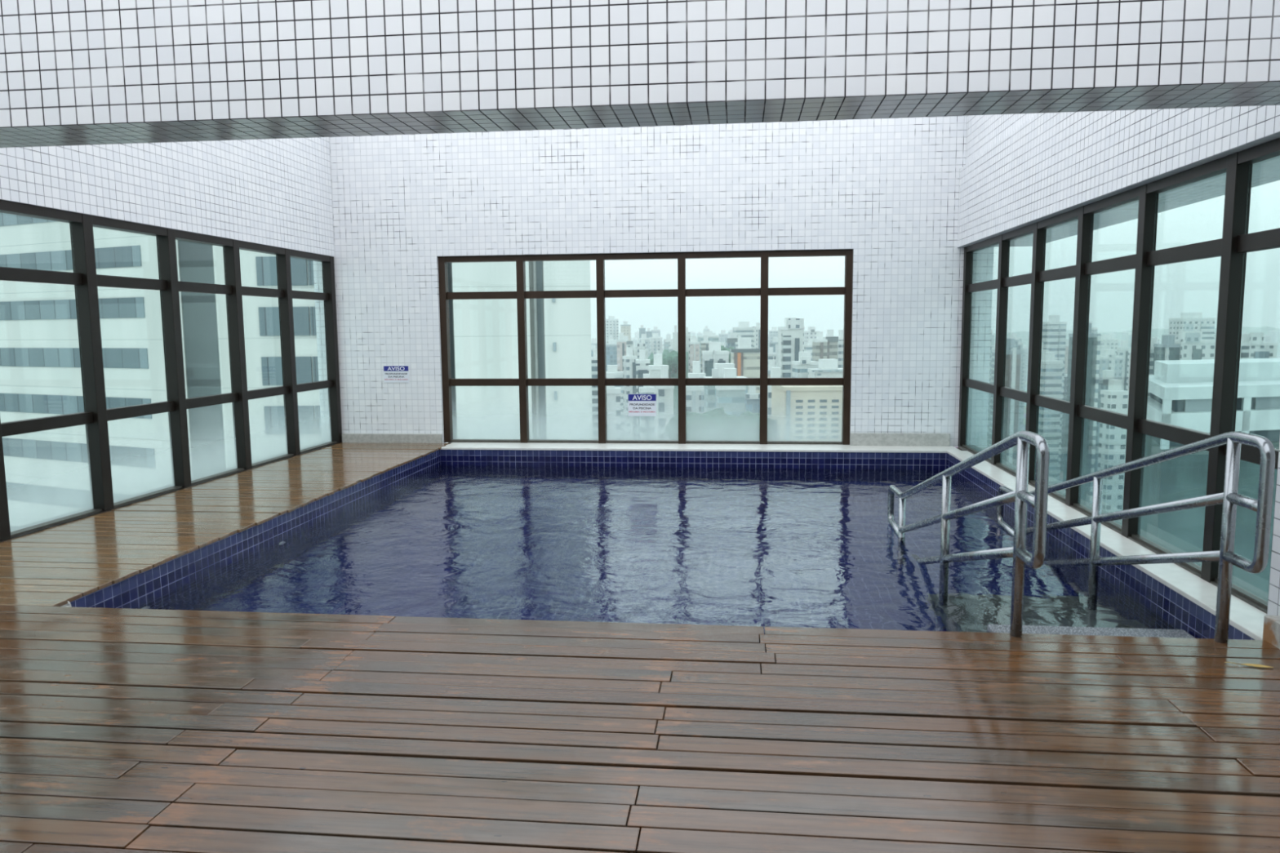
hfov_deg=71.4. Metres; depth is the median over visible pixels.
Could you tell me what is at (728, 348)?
tree
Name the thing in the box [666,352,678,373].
tree
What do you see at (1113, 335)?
tower
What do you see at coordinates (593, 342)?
tower block
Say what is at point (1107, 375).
tower block
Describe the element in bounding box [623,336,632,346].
tower block
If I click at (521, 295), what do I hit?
window
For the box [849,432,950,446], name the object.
baseboard
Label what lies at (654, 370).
tower block
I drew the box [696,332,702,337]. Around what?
tower
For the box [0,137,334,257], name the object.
wall
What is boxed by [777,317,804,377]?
tower block
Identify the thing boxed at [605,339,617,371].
tower block
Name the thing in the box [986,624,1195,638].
steps
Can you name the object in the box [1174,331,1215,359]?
tower block
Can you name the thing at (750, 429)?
tree
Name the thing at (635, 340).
tower
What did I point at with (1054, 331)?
tower block
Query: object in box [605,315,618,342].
tower block
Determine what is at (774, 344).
tower block
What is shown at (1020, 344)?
apartment tower
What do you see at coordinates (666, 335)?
tower block
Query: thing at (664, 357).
tree
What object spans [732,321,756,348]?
tower block
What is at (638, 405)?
warning sign
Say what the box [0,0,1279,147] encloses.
beam
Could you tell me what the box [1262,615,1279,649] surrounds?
baseboard
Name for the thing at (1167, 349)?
tower block
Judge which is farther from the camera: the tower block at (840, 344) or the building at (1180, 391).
the tower block at (840, 344)
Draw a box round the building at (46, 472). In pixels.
[0,212,592,528]
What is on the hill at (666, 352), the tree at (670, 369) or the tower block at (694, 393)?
the tree at (670, 369)
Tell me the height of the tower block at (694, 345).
71.929 m
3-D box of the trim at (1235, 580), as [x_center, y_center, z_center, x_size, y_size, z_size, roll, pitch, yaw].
[4.294,0.731,8.982,0.225,0.042,7.980,0,6,6]
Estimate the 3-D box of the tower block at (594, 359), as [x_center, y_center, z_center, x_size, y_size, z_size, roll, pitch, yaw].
[-16.142,5.183,335.296,4.854,69.128,4.693,0,6,6]
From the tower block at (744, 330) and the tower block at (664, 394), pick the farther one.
the tower block at (744, 330)
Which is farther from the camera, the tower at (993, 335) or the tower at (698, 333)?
the tower at (698, 333)
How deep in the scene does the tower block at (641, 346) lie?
459.59 m
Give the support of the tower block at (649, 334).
on the ground
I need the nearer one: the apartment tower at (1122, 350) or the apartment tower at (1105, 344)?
the apartment tower at (1122, 350)
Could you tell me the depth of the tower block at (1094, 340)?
283.42 m
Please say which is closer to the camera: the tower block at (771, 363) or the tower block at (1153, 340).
the tower block at (771, 363)
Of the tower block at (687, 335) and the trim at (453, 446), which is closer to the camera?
the trim at (453, 446)
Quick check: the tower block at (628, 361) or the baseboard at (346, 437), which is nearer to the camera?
the baseboard at (346, 437)
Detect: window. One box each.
[0,200,342,541]
[437,248,853,444]
[957,137,1279,608]
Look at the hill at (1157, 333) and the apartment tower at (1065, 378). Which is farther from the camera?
the hill at (1157, 333)
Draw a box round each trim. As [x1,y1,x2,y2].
[0,441,342,542]
[440,442,959,453]
[946,450,1266,639]
[958,444,1268,613]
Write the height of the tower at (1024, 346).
48.508 m
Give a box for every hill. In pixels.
[647,349,688,416]
[992,326,1279,357]
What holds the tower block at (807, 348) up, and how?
on the ground
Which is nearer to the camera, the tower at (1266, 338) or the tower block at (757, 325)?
the tower block at (757, 325)
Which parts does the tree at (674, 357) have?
crown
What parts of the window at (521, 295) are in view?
head rail, sill rail, pane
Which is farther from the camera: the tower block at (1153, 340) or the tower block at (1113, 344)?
the tower block at (1113, 344)
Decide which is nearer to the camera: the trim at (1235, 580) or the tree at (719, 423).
the trim at (1235, 580)
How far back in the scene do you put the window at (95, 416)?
9.83 m
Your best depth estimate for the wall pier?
4.98 m
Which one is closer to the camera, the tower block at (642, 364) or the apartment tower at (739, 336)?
the tower block at (642, 364)
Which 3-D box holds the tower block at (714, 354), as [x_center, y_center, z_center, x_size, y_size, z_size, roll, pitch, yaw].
[27.691,4.703,327.330,10.066,71.090,9.665,0,6,6]
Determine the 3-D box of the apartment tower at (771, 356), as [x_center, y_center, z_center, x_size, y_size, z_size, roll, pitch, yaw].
[75.878,-13.612,516.577,5.386,64.695,5.311,0,6,6]
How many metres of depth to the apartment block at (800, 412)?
120.42 m
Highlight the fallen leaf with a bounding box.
[1224,662,1273,667]
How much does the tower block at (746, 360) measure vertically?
73.195 m
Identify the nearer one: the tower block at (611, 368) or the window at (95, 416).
the window at (95, 416)
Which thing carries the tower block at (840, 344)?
on the ground
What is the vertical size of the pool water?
1.025 m
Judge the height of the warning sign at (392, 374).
0.260 m
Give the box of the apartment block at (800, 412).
[771,385,842,441]
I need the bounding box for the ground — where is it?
[662,340,1279,482]
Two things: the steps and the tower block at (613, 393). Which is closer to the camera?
the steps
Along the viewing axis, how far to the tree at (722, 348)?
388.86 m
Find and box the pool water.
[133,465,1178,632]
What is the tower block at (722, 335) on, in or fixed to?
on the ground
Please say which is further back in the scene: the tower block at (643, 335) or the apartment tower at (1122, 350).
the tower block at (643, 335)
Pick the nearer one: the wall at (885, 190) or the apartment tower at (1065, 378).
the wall at (885, 190)
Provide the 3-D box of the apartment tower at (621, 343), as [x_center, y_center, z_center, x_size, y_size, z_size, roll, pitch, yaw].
[-8.701,-8.911,438.931,5.178,74.033,5.048,0,6,6]
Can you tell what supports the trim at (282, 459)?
attached to the wall at (277, 193)
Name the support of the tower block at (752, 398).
on the ground
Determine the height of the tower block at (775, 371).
69.293 m
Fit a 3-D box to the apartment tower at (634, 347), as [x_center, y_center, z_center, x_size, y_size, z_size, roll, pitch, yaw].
[-5.315,-35.795,722.913,6.913,64.437,7.708,0,6,6]
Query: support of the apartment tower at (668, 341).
on the ground
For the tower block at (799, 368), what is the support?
on the ground
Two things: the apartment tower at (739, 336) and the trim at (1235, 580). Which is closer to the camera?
the trim at (1235, 580)
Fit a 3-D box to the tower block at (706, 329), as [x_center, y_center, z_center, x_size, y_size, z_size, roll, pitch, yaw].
[82.773,-85.996,1107.874,8.084,77.330,9.044,0,6,6]
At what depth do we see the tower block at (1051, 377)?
352.38 m
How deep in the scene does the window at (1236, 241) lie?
7.18 m
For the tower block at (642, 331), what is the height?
79.113 m
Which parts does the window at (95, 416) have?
head rail, sill rail, pane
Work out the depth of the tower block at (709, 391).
208.83 m
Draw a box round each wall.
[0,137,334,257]
[312,115,994,447]
[957,105,1279,247]
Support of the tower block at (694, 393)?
on the ground
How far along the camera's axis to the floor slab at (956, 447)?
6.18 m
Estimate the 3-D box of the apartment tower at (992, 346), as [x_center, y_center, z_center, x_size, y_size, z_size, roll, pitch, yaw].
[229.738,-24.348,593.890,8.457,66.230,8.924,0,6,6]
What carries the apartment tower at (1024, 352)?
on the ground
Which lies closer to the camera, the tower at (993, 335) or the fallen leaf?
the fallen leaf
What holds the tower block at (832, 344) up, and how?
on the ground
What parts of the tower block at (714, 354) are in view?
frame post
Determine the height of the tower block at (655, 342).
71.621 m
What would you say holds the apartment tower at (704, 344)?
on the ground
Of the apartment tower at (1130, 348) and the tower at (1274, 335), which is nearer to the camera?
the apartment tower at (1130, 348)
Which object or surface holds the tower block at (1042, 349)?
on the ground
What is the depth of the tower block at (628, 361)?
332.16 m
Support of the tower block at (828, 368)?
on the ground
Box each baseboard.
[342,433,442,443]
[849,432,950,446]
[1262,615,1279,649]
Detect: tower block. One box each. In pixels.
[591,338,597,347]
[591,347,598,439]
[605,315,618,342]
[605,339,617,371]
[605,364,623,439]
[606,372,621,439]
[620,321,631,341]
[622,346,637,439]
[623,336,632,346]
[633,342,648,359]
[635,350,649,439]
[638,333,649,358]
[639,324,645,337]
[639,373,654,439]
[645,328,652,337]
[648,333,662,354]
[648,354,664,435]
[651,326,660,336]
[655,364,674,439]
[663,335,672,349]
[672,325,678,351]
[685,327,690,373]
[685,373,703,413]
[688,360,706,377]
[689,335,699,373]
[697,331,719,373]
[702,342,728,376]
[703,325,709,331]
[703,363,747,413]
[715,368,746,417]
[718,330,728,342]
[724,332,737,348]
[730,337,759,393]
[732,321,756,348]
[745,385,759,413]
[755,323,759,348]
[767,360,775,377]
[767,367,780,418]
[768,327,777,346]
[768,337,777,367]
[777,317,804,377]
[791,351,818,377]
[804,326,820,344]
[804,337,813,360]
[807,359,843,377]
[812,331,827,361]
[822,329,838,359]
[837,329,843,368]
[979,329,992,449]
[1002,338,1022,466]
[1006,333,1022,342]
[1038,352,1063,484]
[1040,342,1048,360]
[1041,315,1066,483]
[1062,323,1101,504]
[1088,321,1097,333]
[1094,369,1113,471]
[1097,379,1128,512]
[1098,349,1123,379]
[1099,334,1119,355]
[1147,337,1156,395]
[1152,334,1184,374]
[1168,312,1215,340]
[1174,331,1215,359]
[1240,332,1278,359]
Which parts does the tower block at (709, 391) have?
roof tank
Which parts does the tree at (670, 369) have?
crown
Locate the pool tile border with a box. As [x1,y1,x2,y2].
[70,449,1254,658]
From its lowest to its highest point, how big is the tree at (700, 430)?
6.704 m
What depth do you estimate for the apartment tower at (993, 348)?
454.01 m
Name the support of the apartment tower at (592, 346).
on the ground
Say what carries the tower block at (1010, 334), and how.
on the ground
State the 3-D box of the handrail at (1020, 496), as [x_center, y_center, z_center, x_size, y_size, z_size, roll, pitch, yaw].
[2.336,0.981,6.941,0.064,2.371,4.556,0,6,6]
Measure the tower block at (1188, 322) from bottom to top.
82.415 m
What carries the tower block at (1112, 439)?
on the ground
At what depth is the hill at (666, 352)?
414.29 m
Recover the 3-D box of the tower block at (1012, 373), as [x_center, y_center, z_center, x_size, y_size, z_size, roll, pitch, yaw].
[104.867,11.266,255.691,5.469,72.597,5.385,0,6,6]
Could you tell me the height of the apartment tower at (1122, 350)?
67.972 m
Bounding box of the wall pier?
[1266,438,1279,615]
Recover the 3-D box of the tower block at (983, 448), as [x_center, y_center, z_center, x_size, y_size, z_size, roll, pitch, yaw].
[132.941,-1.598,345.281,3.909,77.813,3.721,0,6,6]
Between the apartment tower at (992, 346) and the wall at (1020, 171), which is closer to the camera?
the wall at (1020, 171)
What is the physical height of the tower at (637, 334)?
67.905 m
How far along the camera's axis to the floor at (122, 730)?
3.91 m
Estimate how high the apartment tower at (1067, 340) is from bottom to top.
67.109 m
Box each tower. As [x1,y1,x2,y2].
[591,345,595,356]
[606,335,612,342]
[616,333,626,371]
[632,337,638,346]
[632,342,637,355]
[634,331,639,338]
[664,337,672,351]
[668,341,672,352]
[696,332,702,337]
[700,335,711,373]
[735,335,741,348]
[767,346,776,369]
[987,345,993,439]
[988,347,995,447]
[991,332,994,346]
[1010,334,1017,350]
[1014,337,1022,431]
[1019,347,1026,424]
[1022,345,1028,382]
[1059,368,1067,471]
[1064,338,1069,373]
[1101,342,1109,349]
[1106,332,1115,338]
[1116,340,1129,391]
[1125,333,1130,346]
[1127,347,1131,413]
[1128,333,1132,347]
[1152,337,1160,343]
[1262,334,1271,342]
[1266,330,1278,352]
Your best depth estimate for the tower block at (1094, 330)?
500.22 m
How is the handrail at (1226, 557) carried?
attached to the pool tile border
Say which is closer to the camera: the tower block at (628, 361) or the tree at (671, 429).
the tree at (671, 429)
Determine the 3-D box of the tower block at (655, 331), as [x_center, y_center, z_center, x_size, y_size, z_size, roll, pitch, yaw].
[18.884,-79.723,1057.938,11.402,77.039,10.909,0,6,6]
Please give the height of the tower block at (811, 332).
75.792 m
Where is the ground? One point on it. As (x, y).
(1022, 427)
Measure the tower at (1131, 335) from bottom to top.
65.277 m
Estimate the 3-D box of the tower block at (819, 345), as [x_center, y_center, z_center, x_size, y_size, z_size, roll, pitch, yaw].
[77.728,-3.954,387.585,5.960,74.071,9.029,0,6,6]
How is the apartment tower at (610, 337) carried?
on the ground
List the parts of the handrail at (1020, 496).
post, post, rail, rail, hand rail, post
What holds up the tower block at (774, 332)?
on the ground
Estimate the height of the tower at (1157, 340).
62.232 m
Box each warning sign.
[383,365,408,382]
[627,394,656,416]
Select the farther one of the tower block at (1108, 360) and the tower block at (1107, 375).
the tower block at (1108, 360)
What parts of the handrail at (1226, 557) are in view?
post, rail, rail, hand rail, post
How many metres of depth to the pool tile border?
9.57 m
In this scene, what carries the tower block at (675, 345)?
on the ground
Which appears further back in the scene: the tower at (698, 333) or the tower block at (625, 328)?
the tower at (698, 333)
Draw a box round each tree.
[651,358,669,368]
[662,354,672,367]
[664,411,708,440]
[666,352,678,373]
[668,364,678,377]
[669,350,686,373]
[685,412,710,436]
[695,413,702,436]
[699,407,736,440]
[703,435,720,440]
[720,345,728,351]
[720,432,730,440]
[724,346,733,356]
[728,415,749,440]
[735,410,776,440]
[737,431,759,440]
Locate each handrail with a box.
[887,431,1049,637]
[996,431,1275,643]
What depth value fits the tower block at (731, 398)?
185.37 m
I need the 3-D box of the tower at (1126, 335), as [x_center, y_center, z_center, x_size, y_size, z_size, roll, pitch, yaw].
[693.793,-101.340,1263.157,8.757,62.828,8.463,0,6,6]
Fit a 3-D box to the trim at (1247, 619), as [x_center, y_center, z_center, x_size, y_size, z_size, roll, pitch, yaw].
[4.014,0.775,8.690,0.277,0.033,7.593,0,6,6]
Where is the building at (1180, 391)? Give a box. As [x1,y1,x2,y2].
[1140,358,1279,593]
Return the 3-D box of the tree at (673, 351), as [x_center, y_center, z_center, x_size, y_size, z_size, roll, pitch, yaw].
[17.012,-29.824,414.219,9.114,11.244,9.577,0,6,6]
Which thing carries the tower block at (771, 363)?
on the ground
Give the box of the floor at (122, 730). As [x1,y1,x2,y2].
[0,442,1279,852]
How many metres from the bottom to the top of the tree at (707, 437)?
6.399 m
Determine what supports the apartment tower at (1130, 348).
on the ground
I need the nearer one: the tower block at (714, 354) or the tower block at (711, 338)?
the tower block at (714, 354)
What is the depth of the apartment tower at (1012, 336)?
574.21 m
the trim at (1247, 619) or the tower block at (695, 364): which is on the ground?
the tower block at (695, 364)
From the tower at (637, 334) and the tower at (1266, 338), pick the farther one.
the tower at (637, 334)
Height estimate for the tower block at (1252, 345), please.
72.808 m
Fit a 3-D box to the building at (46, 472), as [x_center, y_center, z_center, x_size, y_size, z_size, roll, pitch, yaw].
[-39.647,16.521,73.730,76.446,105.000,33.717,0,6,6]
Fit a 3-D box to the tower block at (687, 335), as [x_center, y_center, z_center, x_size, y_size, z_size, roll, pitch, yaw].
[22.834,-9.960,434.715,3.598,76.506,2.567,0,6,6]
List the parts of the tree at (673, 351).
crown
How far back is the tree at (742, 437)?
125.00 m
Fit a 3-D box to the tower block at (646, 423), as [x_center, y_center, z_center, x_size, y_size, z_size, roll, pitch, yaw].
[1.847,20.178,214.674,4.035,65.760,4.102,0,6,6]
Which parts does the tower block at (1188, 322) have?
frame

